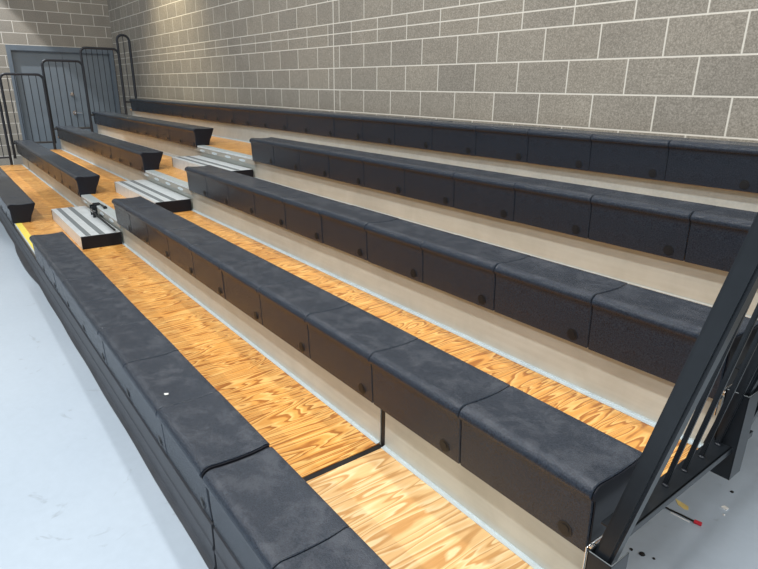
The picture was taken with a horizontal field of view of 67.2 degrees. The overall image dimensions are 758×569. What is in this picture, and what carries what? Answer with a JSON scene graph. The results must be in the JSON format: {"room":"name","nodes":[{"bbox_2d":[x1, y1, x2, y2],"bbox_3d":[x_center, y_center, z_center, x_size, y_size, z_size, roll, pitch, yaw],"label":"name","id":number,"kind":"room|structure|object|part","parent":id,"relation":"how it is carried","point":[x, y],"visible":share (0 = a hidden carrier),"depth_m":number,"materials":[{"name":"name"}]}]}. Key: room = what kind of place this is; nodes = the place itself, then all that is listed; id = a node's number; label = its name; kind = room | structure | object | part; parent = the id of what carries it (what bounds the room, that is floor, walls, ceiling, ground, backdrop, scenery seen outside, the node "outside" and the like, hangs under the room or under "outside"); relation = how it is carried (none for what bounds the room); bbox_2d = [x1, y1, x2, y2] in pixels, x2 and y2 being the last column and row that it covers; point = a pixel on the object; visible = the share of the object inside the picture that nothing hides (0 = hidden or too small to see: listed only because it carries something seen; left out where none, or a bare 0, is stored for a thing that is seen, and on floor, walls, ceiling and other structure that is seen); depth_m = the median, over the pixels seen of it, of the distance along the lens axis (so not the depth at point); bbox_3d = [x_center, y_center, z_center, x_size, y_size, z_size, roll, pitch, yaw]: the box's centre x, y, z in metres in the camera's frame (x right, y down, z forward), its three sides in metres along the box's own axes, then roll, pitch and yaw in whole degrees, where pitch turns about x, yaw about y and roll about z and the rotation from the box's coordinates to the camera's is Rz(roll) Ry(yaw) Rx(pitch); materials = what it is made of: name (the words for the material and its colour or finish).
{"room":"school gymnasium","nodes":[
{"label":"school gymnasium","id":0,"kind":"room"},
{"bbox_2d":[0,0,121,165],"bbox_3d":[-10.231,-4.178,8.238,11.858,5.400,0.200,-13,24,-35],"label":"wall","id":1,"kind":"structure","parent":0,"point":[51,23],"depth_m":11.00,"materials":[{"name":"grey brick"}]},
{"bbox_2d":[5,45,120,149],"bbox_3d":[-6.292,-3.618,11.602,1.877,2.235,0.215,-13,24,-35],"label":"door","id":2,"kind":"structure","parent":1,"relation":"in","point":[21,58],"depth_m":11.41,"materials":[{"name":"blue paint"}]},
{"bbox_2d":[0,222,757,568],"bbox_3d":[-4.727,0.754,2.565,12.200,0.100,20.000,-13,24,-35],"label":"floor","id":3,"kind":"structure","parent":0,"point":[76,491],"depth_m":2.33,"materials":[{"name":"grey concrete"}]},
{"bbox_2d":[0,156,587,568],"bbox_3d":[-3.106,-0.525,5.528,0.746,0.422,11.144,-13,24,-35],"label":"tier","id":4,"kind":"object","parent":3,"relation":"on","point":[412,504],"visible":0.66,"depth_m":2.29,"materials":[{"name":"orange wood"}]},
{"bbox_2d":[0,99,12,164],"bbox_3d":[-6.553,-2.551,9.496,0.602,1.377,0.042,-13,24,-35],"label":"guard rail","id":5,"kind":"object","parent":4,"relation":"attached to","point":[1,109],"visible":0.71,"depth_m":9.68,"materials":[{"name":"black metal"}]},
{"bbox_3d":[-6.229,-1.913,9.431,0.670,0.018,0.769,-13,24,-35],"label":"deck panel","id":6,"kind":"part","parent":4,"relation":"part of","materials":[{"name":"orange wood"}]},
{"bbox_2d":[0,168,34,225],"bbox_3d":[-5.101,-1.374,7.613,0.248,0.215,5.038,-13,24,-35],"label":"bench","id":7,"kind":"object","parent":4,"relation":"on","point":[16,204],"visible":0.99,"depth_m":5.90,"materials":[{"name":"grey plastic"}]},
{"bbox_2d":[51,206,121,248],"bbox_3d":[-2.817,-0.567,5.446,0.322,0.112,1.424,-13,24,-35],"label":"step","id":8,"kind":"structure","parent":4,"relation":"on","point":[88,232],"depth_m":5.14,"materials":[{"name":"metal"}]},
{"bbox_3d":[-2.940,-0.531,5.358,0.006,0.099,1.406,-13,24,-35],"label":"panel","id":9,"kind":"part","parent":8,"relation":"part of","materials":[{"name":"metal"}]},
{"bbox_3d":[-3.112,-0.548,5.581,0.670,0.018,9.387,-13,24,-35],"label":"deck panel","id":10,"kind":"part","parent":4,"relation":"part of","materials":[{"name":"orange wood"}]},
{"bbox_2d":[29,232,390,568],"bbox_3d":[-1.286,0.297,2.901,0.248,0.215,4.581,-13,24,-35],"label":"bench","id":11,"kind":"object","parent":4,"relation":"on","point":[268,516],"visible":1,"depth_m":1.96,"materials":[{"name":"grey plastic"}]},
{"bbox_3d":[0.026,0.826,1.706,0.670,0.018,0.898,-13,24,-35],"label":"deck panel","id":12,"kind":"part","parent":4,"relation":"part of","materials":[{"name":"brown wood"}]},
{"bbox_2d":[51,139,723,543],"bbox_3d":[-2.590,-0.754,5.865,0.734,0.646,11.144,-13,24,-35],"label":"tier","id":13,"kind":"object","parent":3,"relation":"on","point":[622,401],"depth_m":2.65,"materials":[{"name":"orange wood"}]},
{"bbox_2d":[0,73,56,158],"bbox_3d":[-6.014,-2.893,9.795,0.672,1.393,0.067,-13,24,-35],"label":"guard rail","id":14,"kind":"object","parent":13,"relation":"attached to","point":[1,74],"visible":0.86,"depth_m":9.76,"materials":[{"name":"black metal"}]},
{"bbox_3d":[-6.027,-2.474,9.950,0.600,0.034,0.032,-13,24,-35],"label":"rail","id":15,"kind":"part","parent":14,"relation":"part of","materials":[{"name":"black metal"}]},
{"bbox_3d":[-5.756,-2.900,9.983,0.040,1.289,0.040,-13,24,-35],"label":"post","id":16,"kind":"part","parent":14,"relation":"part of","materials":[{"name":"black metal"}]},
{"bbox_2d":[14,140,99,196],"bbox_3d":[-4.588,-1.707,7.910,0.248,0.215,5.038,-13,24,-35],"label":"bench","id":17,"kind":"object","parent":13,"relation":"on","point":[80,180],"visible":1,"depth_m":6.87,"materials":[{"name":"grey plastic"}]},
{"bbox_3d":[-2.746,-0.724,5.540,0.090,0.122,0.120,-13,24,-35],"label":"plate","id":18,"kind":"part","parent":13,"relation":"part of","materials":[{"name":"metal"}]},
{"bbox_3d":[-2.529,-0.637,5.266,0.094,0.141,0.840,-13,24,-35],"label":"rail bracket","id":19,"kind":"part","parent":13,"relation":"part of","materials":[{"name":"silver metal"}]},
{"bbox_3d":[-2.519,-0.585,5.220,0.019,0.046,0.732,-14,24,-35],"label":"rod","id":20,"kind":"part","parent":13,"relation":"part of","materials":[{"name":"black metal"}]},
{"bbox_2d":[114,179,191,212],"bbox_3d":[-2.304,-0.901,5.743,0.322,0.112,1.424,-13,24,-35],"label":"step","id":21,"kind":"structure","parent":13,"relation":"on","point":[172,201],"depth_m":5.53,"materials":[{"name":"metal"}]},
{"bbox_3d":[-2.427,-0.865,5.655,0.006,0.099,1.406,-13,24,-35],"label":"panel","id":22,"kind":"part","parent":21,"relation":"part of","materials":[{"name":"metal"}]},
{"bbox_2d":[112,196,641,551],"bbox_3d":[-0.773,-0.036,3.198,0.248,0.215,4.581,-13,24,-35],"label":"bench","id":23,"kind":"object","parent":13,"relation":"on","point":[570,475],"visible":0.95,"depth_m":1.92,"materials":[{"name":"grey plastic"}]},
{"bbox_2d":[582,212,757,568],"bbox_3d":[0.890,0.265,1.414,0.816,1.245,0.290,-13,24,-35],"label":"guard rail","id":24,"kind":"object","parent":13,"relation":"attached to","point":[646,493],"visible":0.96,"depth_m":1.25,"materials":[{"name":"black metal"}]},
{"bbox_2d":[585,543,628,568],"bbox_3d":[0.548,0.772,1.411,0.076,0.282,0.063,-13,24,-35],"label":"socket","id":25,"kind":"object","parent":24,"relation":"attached to","point":[597,558],"depth_m":1.35,"materials":[{"name":"metal"}]},
{"bbox_3d":[0.850,0.525,1.581,0.735,0.020,0.059,-13,24,-35],"label":"rail","id":26,"kind":"part","parent":24,"relation":"part of","materials":[{"name":"black metal"}]},
{"bbox_3d":[1.179,0.132,1.619,0.045,1.030,0.261,-13,24,-35],"label":"post","id":27,"kind":"part","parent":24,"relation":"part of","materials":[{"name":"black metal"}]},
{"bbox_2d":[58,125,757,398],"bbox_3d":[-2.060,-0.986,6.212,0.690,0.870,11.144,-13,24,-35],"label":"tier","id":28,"kind":"object","parent":3,"relation":"on","point":[687,281],"visible":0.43,"depth_m":3.25,"materials":[{"name":"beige wood"}]},
{"bbox_2d":[41,59,93,142],"bbox_3d":[-5.495,-3.233,10.095,0.672,1.404,0.067,-13,24,-35],"label":"guard rail","id":29,"kind":"object","parent":28,"relation":"attached to","point":[44,60],"visible":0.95,"depth_m":10.06,"materials":[{"name":"black metal"}]},
{"bbox_3d":[-5.237,-3.240,10.283,0.040,1.300,0.040,-13,24,-35],"label":"post","id":30,"kind":"part","parent":29,"relation":"part of","materials":[{"name":"black metal"}]},
{"bbox_2d":[55,126,162,172],"bbox_3d":[-3.990,-2.003,8.102,0.247,0.215,5.038,-13,24,-35],"label":"bench","id":31,"kind":"object","parent":28,"relation":"on","point":[141,158],"visible":1,"depth_m":7.13,"materials":[{"name":"grey plastic"}]},
{"bbox_3d":[-2.056,-1.202,6.139,0.670,0.018,11.144,-13,24,-35],"label":"deck panel","id":32,"kind":"part","parent":28,"relation":"part of","materials":[{"name":"orange wood"}]},
{"bbox_2d":[172,155,253,176],"bbox_3d":[-1.791,-1.234,6.040,0.322,0.112,1.424,-13,24,-35],"label":"step","id":33,"kind":"structure","parent":28,"relation":"on","point":[182,162],"depth_m":6.04,"materials":[{"name":"metal"}]},
{"bbox_3d":[-1.914,-1.198,5.952,0.006,0.099,1.406,-13,24,-35],"label":"panel","id":34,"kind":"part","parent":33,"relation":"part of","materials":[{"name":"metal"}]},
{"bbox_2d":[185,165,757,398],"bbox_3d":[-0.260,-0.369,3.495,0.248,0.215,4.581,-13,24,-35],"label":"bench","id":35,"kind":"object","parent":28,"relation":"on","point":[652,332],"visible":0.93,"depth_m":2.39,"materials":[{"name":"grey plastic"}]},
{"bbox_2d":[703,345,757,479],"bbox_3d":[1.403,-0.068,1.711,0.816,1.245,0.290,-13,24,-35],"label":"guard rail","id":36,"kind":"object","parent":28,"relation":"attached to","point":[736,436],"visible":0.71,"depth_m":1.67,"materials":[{"name":"black metal"}]},
{"bbox_2d":[710,387,757,479],"bbox_3d":[1.061,0.438,1.708,0.076,0.282,0.063,-13,24,-35],"label":"socket","id":37,"kind":"object","parent":36,"relation":"attached to","point":[736,436],"depth_m":1.68,"materials":[{"name":"black metal"}]},
{"bbox_2d":[97,111,757,272],"bbox_3d":[-1.548,-1.213,6.545,0.690,1.094,11.144,-13,24,-35],"label":"tier","id":38,"kind":"object","parent":3,"relation":"on","point":[230,141],"visible":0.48,"depth_m":4.10,"materials":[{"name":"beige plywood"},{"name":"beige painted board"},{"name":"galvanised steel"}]},
{"bbox_2d":[79,46,127,126],"bbox_3d":[-4.991,-3.564,10.384,0.672,1.405,0.067,-13,24,-35],"label":"guard rail","id":39,"kind":"object","parent":38,"relation":"attached to","point":[84,47],"visible":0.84,"depth_m":10.36,"materials":[{"name":"black metal"}]},
{"bbox_3d":[-4.733,-3.571,10.573,0.040,1.301,0.040,-13,24,-35],"label":"post","id":40,"kind":"part","parent":39,"relation":"part of","materials":[{"name":"black metal"}]},
{"bbox_2d":[92,111,212,147],"bbox_3d":[-3.550,-2.368,8.489,0.248,0.215,5.038,-13,24,-35],"label":"bench","id":41,"kind":"object","parent":38,"relation":"on","point":[181,133],"visible":1,"depth_m":7.58,"materials":[{"name":"grey plastic"}]},
{"bbox_3d":[-1.543,-1.535,6.436,0.670,0.018,11.144,-13,24,-35],"label":"deck panel","id":42,"kind":"part","parent":38,"relation":"part of","materials":[{"name":"orange wood"}]},
{"bbox_2d":[249,137,756,271],"bbox_3d":[0.391,-0.642,3.621,0.248,0.216,5.038,-13,24,-35],"label":"bench","id":43,"kind":"object","parent":38,"relation":"on","point":[712,236],"visible":1,"depth_m":2.90,"materials":[{"name":"grey plastic"}]},
{"bbox_2d":[130,109,757,194],"bbox_3d":[-1.207,-1.307,6.789,0.242,1.120,11.144,-13,24,-35],"label":"tier","id":44,"kind":"object","parent":3,"relation":"on","point":[130,109],"visible":0.15,"depth_m":3.80,"materials":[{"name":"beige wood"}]},
{"bbox_2d":[116,34,136,102],"bbox_3d":[-4.653,-3.863,10.552,0.247,1.421,0.067,-13,24,-35],"label":"guard rail","id":45,"kind":"object","parent":44,"relation":"attached to","point":[119,35],"visible":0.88,"depth_m":10.49,"materials":[{"name":"black metal"}]},
{"bbox_3d":[-4.564,-3.830,10.618,0.040,1.317,0.040,-13,24,-35],"label":"post","id":46,"kind":"part","parent":45,"relation":"part of","materials":[{"name":"black metal"}]},
{"bbox_2d":[129,98,757,192],"bbox_3d":[-1.036,-1.825,6.314,0.248,0.215,11.439,-13,24,-35],"label":"bench","id":47,"kind":"object","parent":44,"relation":"on","point":[730,165],"visible":1,"depth_m":3.68,"materials":[{"name":"grey plastic"}]},
{"bbox_2d":[675,499,688,509],"bbox_3d":[1.202,0.873,2.265,0.028,0.003,0.067,-8,21,-24],"label":"chip","id":48,"kind":"object","parent":3,"relation":"on","point":[681,504],"visible":0.95,"depth_m":2.26,"materials":[{"name":"yellow wood"}]},
{"bbox_2d":[665,507,701,525],"bbox_3d":[1.161,0.889,2.204,0.026,0.017,0.156,-17,25,-41],"label":"cable","id":49,"kind":"object","parent":3,"relation":"on","point":[695,521],"visible":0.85,"depth_m":2.19,"materials":[{"name":"black metal"}]},
{"bbox_2d":[107,0,757,142],"bbox_3d":[0.264,-2.822,4.670,0.200,5.400,19.000,-13,24,-35],"label":"wall","id":50,"kind":"structure","parent":0,"point":[668,68],"depth_m":4.30,"materials":[{"name":"grey brick"}]}
]}

